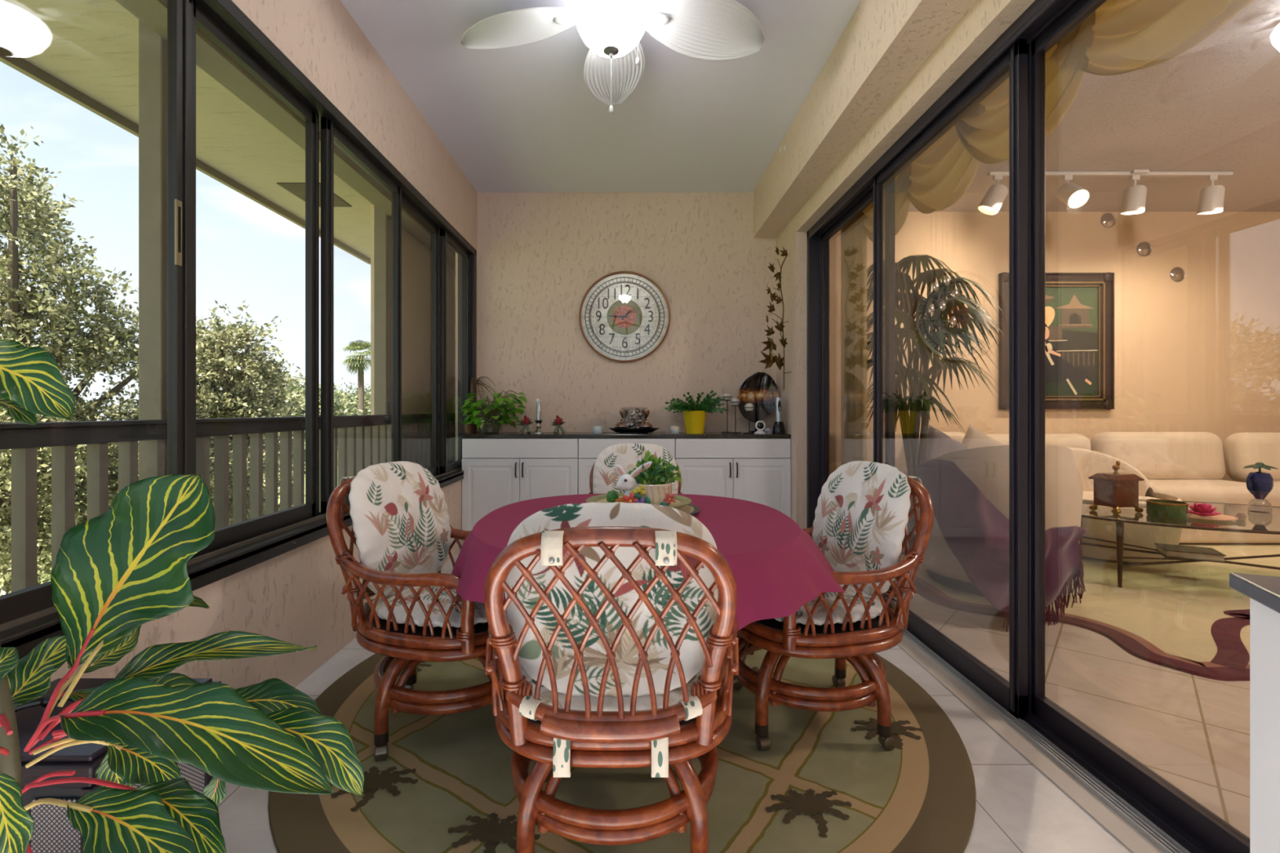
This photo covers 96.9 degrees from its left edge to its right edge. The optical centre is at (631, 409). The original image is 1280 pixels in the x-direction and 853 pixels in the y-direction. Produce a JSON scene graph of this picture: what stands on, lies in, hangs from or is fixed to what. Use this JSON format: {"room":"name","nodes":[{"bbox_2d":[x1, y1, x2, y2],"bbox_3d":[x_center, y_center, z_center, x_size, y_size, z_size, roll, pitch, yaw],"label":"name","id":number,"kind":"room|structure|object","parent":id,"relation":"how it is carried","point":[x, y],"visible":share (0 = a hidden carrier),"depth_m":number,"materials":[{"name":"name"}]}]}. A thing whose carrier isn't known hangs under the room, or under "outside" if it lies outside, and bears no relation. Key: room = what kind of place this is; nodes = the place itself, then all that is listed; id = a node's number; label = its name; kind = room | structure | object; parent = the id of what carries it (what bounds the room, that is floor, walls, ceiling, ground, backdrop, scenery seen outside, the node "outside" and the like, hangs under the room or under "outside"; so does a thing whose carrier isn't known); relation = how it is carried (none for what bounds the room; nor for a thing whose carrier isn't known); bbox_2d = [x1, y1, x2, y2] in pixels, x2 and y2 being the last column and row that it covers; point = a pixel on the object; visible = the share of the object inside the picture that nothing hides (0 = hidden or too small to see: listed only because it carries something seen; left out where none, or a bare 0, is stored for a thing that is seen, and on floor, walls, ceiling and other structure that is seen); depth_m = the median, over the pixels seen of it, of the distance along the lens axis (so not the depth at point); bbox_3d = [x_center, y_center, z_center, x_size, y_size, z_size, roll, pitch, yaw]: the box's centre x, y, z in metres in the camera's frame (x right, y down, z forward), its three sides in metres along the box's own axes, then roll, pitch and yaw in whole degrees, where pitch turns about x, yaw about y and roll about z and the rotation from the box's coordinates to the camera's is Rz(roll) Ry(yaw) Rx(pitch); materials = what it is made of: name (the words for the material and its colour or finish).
{"room":"sunroom","nodes":[
{"label":"sunroom","id":0,"kind":"room"},
{"bbox_2d":[0,45,370,264],"bbox_3d":[-3.320,-2.010,0.600,0.040,0.340,13.200,0,0,0],"label":"trim","id":1,"kind":"structure","parent":0,"point":[7,57],"depth_m":3.60,"materials":[{"name":"paint"}]},
{"bbox_2d":[0,0,372,258],"bbox_3d":[-2.425,-1.990,0.600,1.790,0.180,13.200,0,0,0],"label":"soffit","id":2,"kind":"structure","parent":0,"point":[91,46],"depth_m":3.38,"materials":[{"name":"paint"}]},
{"bbox_2d":[115,0,455,269],"bbox_3d":[-2.110,-1.820,0.600,0.180,0.160,13.200,0,0,0],"label":"beam","id":3,"kind":"structure","parent":2,"relation":"attached to","point":[211,57],"depth_m":3.24,"materials":[{"name":"paint"}]},
{"bbox_2d":[50,0,477,688],"bbox_3d":[-1.442,-0.390,2.007,0.175,3.260,5.915,0,0,0],"label":"wall","id":4,"kind":"structure","parent":0,"point":[295,597],"depth_m":2.45,"materials":[{"name":"beige paint"}]},
{"bbox_2d":[0,0,191,624],"bbox_3d":[-1.404,-0.423,1.395,0.038,1.823,0.798,0,0,0],"label":"window","id":5,"kind":"structure","parent":4,"relation":"in","point":[18,604],"depth_m":1.74,"materials":[{"name":"black paint"}]},
{"bbox_2d":[0,466,462,631],"bbox_3d":[-1.417,0.481,1.975,0.065,0.013,5.850,0,0,0],"label":"trim","id":6,"kind":"structure","parent":4,"relation":"attached to","point":[42,613],"depth_m":1.91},
{"bbox_2d":[0,0,476,659],"bbox_3d":[-1.417,-0.414,1.990,0.165,1.938,5.880,0,0,0],"label":"window frame","id":7,"kind":"structure","parent":4,"relation":"attached to","point":[25,637],"depth_m":2.29,"materials":[{"name":"black paint"}]},
{"bbox_2d":[174,0,319,558],"bbox_3d":[-1.421,-0.423,2.155,0.073,1.823,0.863,0,0,0],"label":"window","id":8,"kind":"structure","parent":4,"relation":"in","point":[230,535],"depth_m":2.28,"materials":[{"name":"black paint"}]},
{"bbox_2d":[320,116,401,514],"bbox_3d":[-1.404,-0.423,3.009,0.038,1.823,0.841,0,0,0],"label":"window","id":9,"kind":"structure","parent":4,"relation":"in","point":[330,133],"depth_m":2.61,"materials":[{"name":"black paint"}]},
{"bbox_2d":[391,193,439,476],"bbox_3d":[-1.438,-0.423,3.810,0.038,1.823,0.758,0,0,0],"label":"window","id":10,"kind":"structure","parent":4,"relation":"in","point":[406,204],"depth_m":4.13,"materials":[{"name":"black paint"}]},
{"bbox_2d":[440,228,470,474],"bbox_3d":[-1.404,-0.423,4.535,0.038,1.823,0.688,0,0,0],"label":"window","id":11,"kind":"structure","parent":4,"relation":"in","point":[445,237],"depth_m":4.22,"materials":[{"name":"black paint"}]},
{"bbox_2d":[276,182,351,206],"bbox_3d":[-2.800,-1.896,5.025,0.360,0.008,0.550,0,0,0],"label":"soffit patch","id":12,"kind":"structure","parent":0,"point":[298,189],"depth_m":4.94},
{"bbox_2d":[370,204,455,414],"bbox_3d":[-1.975,-0.330,6.285,0.890,3.500,2.070,0,0,0],"label":"wall","id":13,"kind":"structure","parent":0,"point":[416,257],"depth_m":6.05,"materials":[{"name":"beige paint"}]},
{"bbox_2d":[340,0,860,192],"bbox_3d":[0.022,-1.960,2.007,2.755,0.120,5.915,0,0,0],"label":"ceiling","id":14,"kind":"structure","parent":0,"point":[525,117],"depth_m":3.46,"materials":[{"name":"paint"}]},
{"bbox_2d":[460,0,765,113],"bbox_3d":[-0.129,-1.590,2.399,1.429,0.620,1.361,0,0,36],"label":"ceiling fan","id":15,"kind":"object","parent":14,"relation":"hanging from","point":[614,66],"visible":1,"depth_m":2.56,"materials":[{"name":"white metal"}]},
{"bbox_2d":[753,0,976,238],"bbox_3d":[1.164,-1.700,2.007,0.202,0.400,5.915,0,0,0],"label":"ceiling beam","id":16,"kind":"structure","parent":14,"relation":"attached to","point":[883,44],"depth_m":2.87,"materials":[{"name":"beige paint"}]},
{"bbox_2d":[477,192,776,431],"bbox_3d":[-0.065,-0.390,5.032,2.930,3.260,0.135,0,0,0],"label":"wall","id":17,"kind":"structure","parent":0,"point":[540,254],"depth_m":4.96,"materials":[{"name":"beige paint"}]},
{"bbox_2d":[578,271,670,362],"bbox_3d":[-0.064,-0.806,4.936,0.796,0.796,0.051,0,0,0],"label":"wall clock","id":18,"kind":"object","parent":17,"relation":"attached to","point":[624,316],"visible":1,"depth_m":4.95,"materials":[{"name":"white metal"}]},
{"bbox_2d":[682,410,706,433],"bbox_3d":[0.522,0.106,4.720,0.204,0.187,0.204,0,0,0],"label":"pot","id":19,"kind":"object","parent":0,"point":[694,420],"depth_m":4.65,"materials":[{"name":"yellow ceramic"}]},
{"bbox_2d":[217,551,1249,852],"bbox_3d":[2.922,1.179,2.250,8.555,0.122,6.400,0,0,0],"label":"floor","id":20,"kind":"structure","parent":0,"point":[1192,731],"depth_m":1.96,"materials":[{"name":"beige tile"}]},
{"bbox_2d":[13,678,221,852],"bbox_3d":[-1.145,0.848,1.160,0.380,0.545,0.320,0,0,0],"label":"planter","id":21,"kind":"object","parent":20,"relation":"on","point":[53,832],"visible":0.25,"depth_m":1.02,"materials":[{"name":"grey"}]},
{"bbox_2d":[0,339,364,852],"bbox_3d":[-0.709,0.513,0.815,0.612,1.209,0.346,0,0,6],"label":"plant","id":22,"kind":"object","parent":20,"relation":"on","point":[118,571],"visible":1,"depth_m":0.81,"materials":[{"name":"green plant"}]},
{"bbox_2d":[462,438,578,531],"bbox_3d":[-0.891,0.676,4.711,0.922,0.886,0.498,0,0,0],"label":"base cabinet","id":23,"kind":"object","parent":20,"relation":"on","point":[498,473],"visible":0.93,"depth_m":4.50,"materials":[{"name":"paint"}]},
{"bbox_2d":[462,431,791,438],"bbox_3d":[-0.045,0.216,4.732,2.618,0.032,0.464,0,0,0],"label":"countertop","id":24,"kind":"structure","parent":23,"relation":"on","point":[501,434],"depth_m":4.50,"materials":[{"name":"stone"}]},
{"bbox_2d":[464,376,495,432],"bbox_3d":[-1.251,-0.041,4.833,0.348,0.481,0.229,0,0,-23],"label":"dracaena plant","id":25,"kind":"object","parent":24,"relation":"on","point":[469,428],"visible":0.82,"depth_m":4.78,"materials":[{"name":"green plant"}]},
{"bbox_2d":[459,390,527,433],"bbox_3d":[-1.140,0.020,4.710,0.538,0.359,0.438,0,0,0],"label":"pothos plant","id":26,"kind":"object","parent":24,"relation":"on","point":[491,416],"visible":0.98,"depth_m":4.67,"materials":[{"name":"green plant"}]},
{"bbox_2d":[519,415,533,433],"bbox_3d":[-0.880,0.127,4.720,0.129,0.152,0.063,0,0,0],"label":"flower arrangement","id":27,"kind":"object","parent":24,"relation":"on","point":[526,421],"visible":1,"depth_m":4.71,"materials":[{"name":"plant"}]},
{"bbox_2d":[533,398,544,433],"bbox_3d":[-0.777,0.055,4.720,0.090,0.291,0.090,0,0,0],"label":"candlestick","id":28,"kind":"object","parent":24,"relation":"on","point":[538,421],"visible":1,"depth_m":4.70,"materials":[{"name":"wax"}]},
{"bbox_2d":[551,415,565,433],"bbox_3d":[-0.613,0.127,4.721,0.129,0.152,0.062,0,0,0],"label":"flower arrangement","id":29,"kind":"object","parent":24,"relation":"on","point":[557,422],"visible":1,"depth_m":4.71,"materials":[{"name":"plant"}]},
{"bbox_2d":[608,427,659,433],"bbox_3d":[0.017,0.178,4.720,0.430,0.043,0.310,0,0,0],"label":"serving tray","id":30,"kind":"object","parent":24,"relation":"on","point":[616,430],"visible":0.92,"depth_m":4.61,"materials":[{"name":"black paint"}]},
{"bbox_2d":[664,390,728,433],"bbox_3d":[0.534,0.024,4.720,0.530,0.353,0.533,0,0,0],"label":"potted plant","id":31,"kind":"object","parent":24,"relation":"on","point":[694,417],"visible":1,"depth_m":4.64,"materials":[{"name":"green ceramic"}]},
{"bbox_2d":[737,372,778,432],"bbox_3d":[1.073,-0.058,4.833,0.348,0.516,0.094,0,0,0],"label":"disc","id":32,"kind":"object","parent":24,"relation":"on","point":[759,389],"visible":0.98,"depth_m":4.83,"materials":[{"name":"metal"}]},
{"bbox_2d":[772,397,785,434],"bbox_3d":[1.191,0.051,4.600,0.104,0.297,0.104,0,0,0],"label":"bottle opener","id":33,"kind":"object","parent":24,"relation":"on","point":[778,428],"visible":1,"depth_m":4.57,"materials":[{"name":"silver metal"}]},
{"bbox_2d":[267,633,976,852],"bbox_3d":[-0.028,1.112,2.240,2.374,0.016,2.374,0,0,0],"label":"round rug","id":34,"kind":"object","parent":20,"relation":"on","point":[825,783],"visible":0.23,"depth_m":1.67,"materials":[{"name":"carpet"}]},
{"bbox_2d":[326,461,499,761],"bbox_3d":[-0.675,0.653,2.044,0.701,0.907,0.631,0,0,17],"label":"rattan chair","id":35,"kind":"object","parent":34,"relation":"on","point":[402,528],"visible":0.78,"depth_m":1.86,"materials":[{"name":"wicker"}]},
{"bbox_2d":[348,461,451,597],"bbox_3d":[-0.857,0.432,2.100,0.146,0.466,0.488,0,0,17],"label":"cushion","id":36,"kind":"object","parent":35,"relation":"on","point":[398,513],"depth_m":2.03,"materials":[{"name":"fabric"}]},
{"bbox_2d":[375,586,487,627],"bbox_3d":[-0.625,0.673,2.029,0.492,0.060,0.504,0,0,17],"label":"seat cushion","id":37,"kind":"object","parent":35,"relation":"on","point":[436,619],"depth_m":1.85,"materials":[{"name":"fabric"}]},
{"bbox_2d":[484,502,738,852],"bbox_3d":[-0.045,0.653,1.448,0.631,0.907,0.691,0,0,0],"label":"rattan chair","id":38,"kind":"object","parent":34,"relation":"on","point":[612,638],"visible":1,"depth_m":1.22,"materials":[{"name":"wicker"}]},
{"bbox_2d":[520,662,702,711],"bbox_3d":[-0.045,0.673,1.505,0.504,0.060,0.492,0,0,0],"label":"seat cushion","id":39,"kind":"object","parent":38,"relation":"on","point":[643,699],"depth_m":1.29,"materials":[{"name":"fabric"}]},
{"bbox_2d":[504,502,717,697],"bbox_3d":[-0.045,0.432,1.263,0.488,0.466,0.146,0,0,0],"label":"cushion","id":40,"kind":"object","parent":38,"relation":"on","point":[635,649],"depth_m":1.23,"materials":[{"name":"fabric"}]},
{"bbox_2d":[588,443,682,493],"bbox_3d":[0.020,0.653,3.072,0.631,0.907,0.691,0,0,0],"label":"rattan chair","id":41,"kind":"object","parent":34,"relation":"on","point":[603,477],"visible":0.16,"depth_m":3.25,"materials":[{"name":"fabric"}]},
{"bbox_2d":[733,461,933,751],"bbox_3d":[0.676,0.653,2.064,0.691,0.907,0.631,0,0,-15],"label":"rattan chair","id":42,"kind":"object","parent":34,"relation":"on","point":[860,525],"visible":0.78,"depth_m":1.87,"materials":[{"name":"wicker"}]},
{"bbox_2d":[774,584,883,625],"bbox_3d":[0.620,0.673,2.049,0.492,0.060,0.504,0,0,-15],"label":"seat cushion","id":43,"kind":"object","parent":42,"relation":"on","point":[820,617],"depth_m":1.86,"materials":[{"name":"fabric"}]},
{"bbox_2d":[812,461,911,595],"bbox_3d":[0.854,0.432,2.113,0.146,0.466,0.488,0,0,-15],"label":"cushion","id":44,"kind":"object","parent":42,"relation":"on","point":[861,518],"depth_m":2.04,"materials":[{"name":"fabric"}]},
{"bbox_3d":[0.015,0.745,2.030,1.066,0.711,1.106,0,0,0],"label":"dining table","id":45,"kind":"object","parent":34,"relation":"on","visible":0},
{"bbox_2d":[448,493,844,631],"bbox_3d":[0.041,0.493,2.007,1.285,0.216,1.331,0,0,-4],"label":"tablecloth","id":46,"kind":"object","parent":45,"relation":"on","point":[777,567],"visible":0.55,"depth_m":1.61,"materials":[{"name":"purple fabric"}]},
{"bbox_2d":[675,503,699,515],"bbox_3d":[0.040,0.376,2.120,0.424,0.017,0.424,0,0,0],"label":"charger plate","id":47,"kind":"object","parent":46,"relation":"on","point":[692,509],"visible":0.1,"depth_m":2.11,"materials":[{"name":"beige ceramic"}]},
{"bbox_2d":[586,492,691,508],"bbox_3d":[0.025,0.356,2.130,0.396,0.033,0.396,0,0,0],"label":"oval platter","id":48,"kind":"object","parent":47,"relation":"on","point":[680,501],"visible":0.27,"depth_m":2.17,"materials":[{"name":"beige ceramic"}]},
{"bbox_2d":[606,449,681,506],"bbox_3d":[0.048,0.263,2.120,0.280,0.218,0.171,0,0,0],"label":"planter","id":49,"kind":"object","parent":48,"relation":"on","point":[645,484],"visible":0.89,"depth_m":2.08,"materials":[{"name":"beige ceramic"}]},
{"bbox_2d":[578,438,675,494],"bbox_3d":[-0.042,0.676,4.711,0.770,0.886,0.498,0,0,0],"label":"base cabinet","id":50,"kind":"object","parent":20,"relation":"on","point":[589,449],"visible":0.15,"depth_m":4.50,"materials":[{"name":"paint"}]},
{"bbox_2d":[675,438,791,518],"bbox_3d":[0.804,0.676,4.711,0.916,0.886,0.498,0,0,0],"label":"base cabinet","id":51,"kind":"object","parent":20,"relation":"on","point":[757,470],"visible":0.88,"depth_m":4.50,"materials":[{"name":"paint"}]},
{"bbox_2d":[894,543,1279,681],"bbox_3d":[3.851,1.111,3.502,4.248,0.012,3.019,0,0,0],"label":"rug","id":52,"kind":"object","parent":20,"relation":"on","point":[1186,617],"visible":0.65,"depth_m":3.16,"materials":[{"name":"carpet"}]},
{"bbox_2d":[839,254,1007,555],"bbox_3d":[2.210,-0.073,4.396,1.170,2.382,1.463,0,0,36],"label":"potted palm","id":53,"kind":"object","parent":52,"relation":"on","point":[913,302],"visible":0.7,"depth_m":4.35,"materials":[{"name":"green plant"}]},
{"bbox_2d":[902,510,915,555],"bbox_3d":[2.185,0.948,4.380,0.380,0.340,0.380,0,0,0],"label":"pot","id":54,"kind":"object","parent":53,"relation":"on","point":[911,523],"depth_m":4.24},
{"bbox_2d":[915,444,1083,596],"bbox_3d":[2.300,0.652,3.601,0.899,0.904,0.878,0,0,0],"label":"barrel armchair","id":55,"kind":"object","parent":52,"relation":"on","point":[987,467],"visible":0.25,"depth_m":3.25,"materials":[{"name":"beige fabric"}]},
{"bbox_2d":[914,458,1086,632],"bbox_3d":[1.989,0.744,3.011,0.847,0.930,0.491,0,0,22],"label":"fringed throw","id":56,"kind":"object","parent":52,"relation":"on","point":[974,529],"visible":0.73,"depth_m":2.95,"materials":[{"name":"fabric"}]},
{"bbox_2d":[829,431,1279,543],"bbox_3d":[4.265,0.656,4.325,5.070,0.895,2.150,0,0,0],"label":"sectional sofa","id":57,"kind":"object","parent":52,"relation":"on","point":[1186,466],"visible":0.29,"depth_m":5.05,"materials":[{"name":"beige fabric"}]},
{"bbox_2d":[829,431,965,476],"bbox_3d":[2.425,0.440,5.190,1.340,0.460,0.270,0,-7,0],"label":"cushion","id":58,"kind":"object","parent":57,"relation":"on","point":[835,437],"depth_m":5.07,"materials":[{"name":"beige fabric"}]},
{"bbox_2d":[924,424,967,460],"bbox_3d":[2.660,0.407,4.830,0.559,0.548,0.218,0,0,-6],"label":"throw pillow","id":59,"kind":"object","parent":57,"relation":"on","point":[938,443],"visible":0.3,"depth_m":4.79,"materials":[{"name":"grey fabric"}]},
{"bbox_2d":[961,424,1004,448],"bbox_3d":[3.025,0.411,4.900,0.571,0.562,0.206,0,0,10],"label":"throw pillow","id":60,"kind":"object","parent":57,"relation":"on","point":[974,437],"visible":0.27,"depth_m":4.88,"materials":[{"name":"beige fabric"}]},
{"bbox_2d":[1090,431,1225,479],"bbox_3d":[4.800,0.440,5.190,1.090,0.460,0.270,0,-7,0],"label":"cushion","id":61,"kind":"object","parent":57,"relation":"on","point":[1157,455],"depth_m":5.06,"materials":[{"name":"beige fabric"}]},
{"bbox_2d":[1147,479,1279,506],"bbox_3d":[4.800,0.740,4.910,1.090,0.220,0.680,0,0,0],"label":"seat cushion","id":62,"kind":"object","parent":57,"relation":"on","point":[1213,491],"depth_m":4.59,"materials":[{"name":"beige fabric"}]},
{"bbox_2d":[1223,432,1279,482],"bbox_3d":[5.920,0.440,5.070,0.990,0.460,0.270,0,-7,7],"label":"cushion","id":63,"kind":"object","parent":57,"relation":"on","point":[1242,450],"depth_m":5.02,"materials":[{"name":"beige fabric"}]},
{"bbox_2d":[1067,447,1182,562],"bbox_3d":[3.620,0.702,4.360,0.900,0.764,0.900,0,0,0],"label":"armchair","id":64,"kind":"object","parent":52,"relation":"on","point":[1090,463],"visible":0.3,"depth_m":4.06,"materials":[{"name":"beige fabric"}]},
{"bbox_2d":[1079,499,1279,587],"bbox_3d":[3.720,0.885,3.620,1.870,0.437,1.215,0,0,0],"label":"coffee table","id":65,"kind":"object","parent":52,"relation":"on","point":[1256,522],"visible":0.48,"depth_m":3.51,"materials":[{"name":"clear glass"}]},
{"bbox_2d":[1088,460,1143,514],"bbox_3d":[3.163,0.503,3.704,0.242,0.333,0.184,0,0,-16],"label":"wooden box","id":66,"kind":"object","parent":65,"relation":"on","point":[1115,490],"visible":1,"depth_m":3.65,"materials":[{"name":"brown wood"}]},
{"bbox_2d":[1145,498,1189,519],"bbox_3d":[3.334,0.623,3.533,0.198,0.094,0.198,0,0,0],"label":"glass bowl","id":67,"kind":"object","parent":65,"relation":"on","point":[1162,508],"visible":1,"depth_m":3.47,"materials":[{"name":"green glass"}]},
{"bbox_2d":[1154,542,1226,563],"bbox_3d":[3.622,0.934,3.687,0.285,0.050,0.215,0,0,29],"label":"book","id":68,"kind":"object","parent":65,"relation":"on","point":[1171,551],"visible":0.98,"depth_m":3.63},
{"bbox_2d":[1186,512,1238,520],"bbox_3d":[3.514,0.662,3.490,0.304,0.016,0.304,0,0,0],"label":"dish","id":69,"kind":"object","parent":65,"relation":"on","point":[1220,517],"visible":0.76,"depth_m":3.45,"materials":[{"name":"beige ceramic"}]},
{"bbox_2d":[1187,502,1222,516],"bbox_3d":[3.517,0.620,3.490,0.161,0.080,0.164,0,0,0],"label":"flower","id":70,"kind":"object","parent":69,"relation":"on","point":[1202,509],"visible":1,"depth_m":3.46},
{"bbox_2d":[1242,462,1278,513],"bbox_3d":[4.091,0.508,3.694,0.158,0.324,0.154,0,0,39],"label":"vase","id":71,"kind":"object","parent":65,"relation":"on","point":[1260,484],"visible":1,"depth_m":3.66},
{"bbox_2d":[1229,573,1279,852],"bbox_3d":[0.798,0.660,0.364,0.402,0.920,0.550,0,0,25],"label":"base cabinet","id":72,"kind":"object","parent":20,"relation":"on","point":[1263,592],"visible":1,"depth_m":0.65,"materials":[{"name":"paint"}]},
{"bbox_2d":[1229,573,1279,613],"bbox_3d":[0.799,0.209,0.363,0.400,0.019,0.550,0,0,25],"label":"countertop","id":73,"kind":"structure","parent":72,"relation":"on","point":[1264,589],"depth_m":0.65,"materials":[{"name":"stone"}]},
{"bbox_2d":[828,239,829,475],"bbox_3d":[1.460,-0.390,4.906,0.120,3.020,1.088,0,0,0],"label":"wall","id":74,"kind":"structure","parent":0,"point":[828,239],"depth_m":4.36,"materials":[{"name":"paint"}]},
{"bbox_2d":[840,209,866,465],"bbox_3d":[1.619,-0.360,4.150,0.072,2.880,0.340,0,0,0],"label":"glass panel","id":75,"kind":"object","parent":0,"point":[853,234],"visible":0.67,"depth_m":4.05,"materials":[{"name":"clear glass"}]},
{"bbox_2d":[776,0,1035,528],"bbox_3d":[1.393,-0.390,2.007,0.255,3.020,5.915,0,0,0],"label":"wall","id":76,"kind":"structure","parent":0,"point":[983,24],"depth_m":3.49,"materials":[{"name":"beige paint"}]},
{"bbox_2d":[759,246,791,390],"bbox_3d":[1.131,-0.724,4.483,0.274,1.140,0.076,0,0,-9],"label":"branch","id":77,"kind":"object","parent":76,"relation":"attached to","point":[770,359],"visible":1,"depth_m":4.47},
{"bbox_2d":[819,173,894,598],"bbox_3d":[1.448,-0.108,3.748,0.044,2.433,1.165,0,0,0],"label":"door","id":78,"kind":"structure","parent":76,"relation":"in","point":[889,185],"depth_m":3.19,"materials":[{"name":"paint"}]},
{"bbox_2d":[873,39,1027,719],"bbox_3d":[1.391,-0.108,2.627,0.044,2.433,1.215,0,0,0],"label":"door","id":79,"kind":"structure","parent":76,"relation":"in","point":[1012,695],"depth_m":2.04,"materials":[{"name":"paint"}]},
{"bbox_2d":[806,0,1215,852],"bbox_3d":[1.423,-0.123,2.330,0.155,2.486,4.061,0,0,0],"label":"door frame","id":80,"kind":"structure","parent":76,"relation":"attached to","point":[1040,14],"depth_m":2.63,"materials":[{"name":"paint"}]},
{"bbox_2d":[897,635,1164,852],"bbox_3d":[1.300,1.117,2.330,0.076,0.005,4.060,0,0,0],"label":"trim","id":81,"kind":"structure","parent":76,"relation":"attached to","point":[1122,830],"depth_m":1.79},
{"bbox_2d":[902,630,1190,852],"bbox_3d":[1.369,1.111,2.310,0.062,0.018,4.020,0,0,0],"label":"door track","id":82,"kind":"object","parent":76,"relation":"attached to","point":[1140,823],"depth_m":1.75,"materials":[{"name":"metal"}]},
{"bbox_2d":[1027,0,1249,852],"bbox_3d":[1.448,-0.108,1.407,0.044,2.433,1.315,0,0,0],"label":"door","id":83,"kind":"structure","parent":76,"relation":"in","point":[1217,834],"depth_m":2.02,"materials":[{"name":"paint"}]},
{"bbox_2d":[829,211,1279,481],"bbox_3d":[4.300,-0.380,5.510,5.800,3.200,0.120,0,0,0],"label":"wall","id":84,"kind":"structure","parent":0,"point":[1200,352],"depth_m":5.45,"materials":[{"name":"paint"}]},
{"bbox_2d":[894,77,1008,235],"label":"curtain","id":85,"kind":"object","parent":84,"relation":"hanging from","point":[942,174],"depth_m":2.94,"materials":[{"name":"fabric"}]},
{"bbox_2d":[998,271,1114,410],"bbox_3d":[4.062,-0.651,5.424,1.091,1.322,0.052,0,0,0],"label":"framed painting","id":86,"kind":"object","parent":84,"relation":"attached to","point":[1079,307],"visible":0.8,"depth_m":5.43,"materials":[{"name":"paint"}]},
{"bbox_2d":[1100,213,1115,227],"bbox_3d":[4.578,-1.815,5.439,0.140,0.140,0.022,0,0,0],"label":"ball","id":87,"kind":"object","parent":84,"relation":"attached to","point":[1108,220],"visible":1,"depth_m":5.44,"materials":[{"name":"metal"}]},
{"bbox_2d":[1137,241,1151,256],"bbox_3d":[4.924,-1.539,5.439,0.140,0.140,0.022,0,0,0],"label":"ball","id":88,"kind":"object","parent":84,"relation":"attached to","point":[1144,248],"visible":1,"depth_m":5.44,"materials":[{"name":"metal"}]},
{"bbox_2d":[1169,266,1185,281],"bbox_3d":[5.245,-1.295,5.439,0.140,0.140,0.022,0,0,0],"label":"ball","id":89,"kind":"object","parent":84,"relation":"attached to","point":[1177,274],"visible":1,"depth_m":5.44,"materials":[{"name":"metal"}]},
{"bbox_2d":[908,0,1279,211],"bbox_3d":[4.360,-1.960,2.250,5.680,0.120,6.400,0,0,0],"label":"ceiling","id":90,"kind":"structure","parent":0,"point":[1214,105],"depth_m":3.87,"materials":[{"name":"paint"}]},
{"bbox_2d":[977,169,1233,215],"bbox_3d":[3.795,-1.732,4.503,2.010,0.336,0.267,0,0,0],"label":"track light","id":91,"kind":"object","parent":90,"relation":"attached to","point":[1211,197],"visible":1,"depth_m":4.52,"materials":[{"name":"metal"}]},
{"bbox_2d":[1044,0,1253,138],"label":"curtain","id":92,"kind":"object","parent":90,"relation":"hanging from","point":[1109,37],"depth_m":1.95,"materials":[{"name":"fabric"}]},
{"bbox_3d":[-1.975,1.300,0.600,0.890,0.240,13.200,0,0,0],"label":"balcony slab","id":93,"kind":"object","parent":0,"visible":0},
{"bbox_2d":[138,19,167,480],"bbox_3d":[-2.260,-0.360,2.720,0.130,3.080,0.152,0,0,0],"label":"post","id":94,"kind":"object","parent":93,"relation":"on","point":[153,48],"visible":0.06,"depth_m":2.65,"materials":[{"name":"paint"}]},
{"bbox_2d":[0,413,455,592],"bbox_3d":[-2.130,0.554,2.100,0.120,1.012,10.200,0,0,0],"label":"balcony railing","id":95,"kind":"object","parent":93,"relation":"on","point":[360,442],"visible":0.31,"depth_m":2.82,"materials":[{"name":"paint"}]},
{"bbox_2d":[373,205,391,414],"bbox_3d":[-2.260,-0.360,5.140,0.130,3.080,0.152,0,0,0],"label":"post","id":96,"kind":"object","parent":93,"relation":"on","point":[382,222],"visible":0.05,"depth_m":5.07,"materials":[{"name":"paint"}]},
{"label":"outside","id":97,"kind":"structure","parent":0,"visible":0},
{"bbox_2d":[0,451,305,595],"bbox_3d":[-71.500,5.719,80.000,137.000,0.299,240.000,0,0,0],"label":"lawn","id":98,"kind":"structure","parent":97,"point":[76,451],"depth_m":34.88,"materials":[{"name":"green plant"}]},
{"bbox_2d":[0,124,249,595],"bbox_3d":[-9.217,0.747,8.362,5.376,9.974,4.410,0,0,-11],"label":"oak tree","id":99,"kind":"object","parent":98,"relation":"on","point":[90,351],"visible":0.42,"depth_m":8.22,"materials":[{"name":"green plant"}]},
{"bbox_2d":[85,300,320,524],"bbox_3d":[-8.050,1.804,11.563,3.664,7.855,4.620,0,0,27],"label":"oak tree","id":100,"kind":"object","parent":98,"relation":"on","point":[247,370],"visible":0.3,"depth_m":10.98,"materials":[{"name":"green plant"}]},
{"bbox_2d":[210,372,362,505],"bbox_3d":[-11.946,2.183,20.484,4.303,7.100,6.716,0,0,7],"label":"tree","id":101,"kind":"object","parent":98,"relation":"on","point":[301,393],"visible":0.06,"depth_m":20.43,"materials":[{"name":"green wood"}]},
{"bbox_2d":[320,377,358,415],"bbox_3d":[-45.963,0.373,86.996,10.157,10.790,12.532,0,0,0],"label":"tree","id":102,"kind":"object","parent":98,"relation":"on","point":[350,388],"visible":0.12,"depth_m":87.91,"materials":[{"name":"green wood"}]},
{"bbox_2d":[341,339,370,415],"bbox_3d":[-20.049,0.311,41.981,2.777,10.823,2.909,0,0,0],"label":"palm tree","id":103,"kind":"object","parent":98,"relation":"on","point":[358,362],"visible":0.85,"depth_m":41.64,"materials":[{"name":"green plant"}]},
{"bbox_2d":[341,382,370,413],"bbox_3d":[-44.357,0.491,94.279,9.966,10.555,12.956,0,0,0],"label":"tree","id":104,"kind":"object","parent":98,"relation":"on","point":[368,388],"visible":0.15,"depth_m":91.98,"materials":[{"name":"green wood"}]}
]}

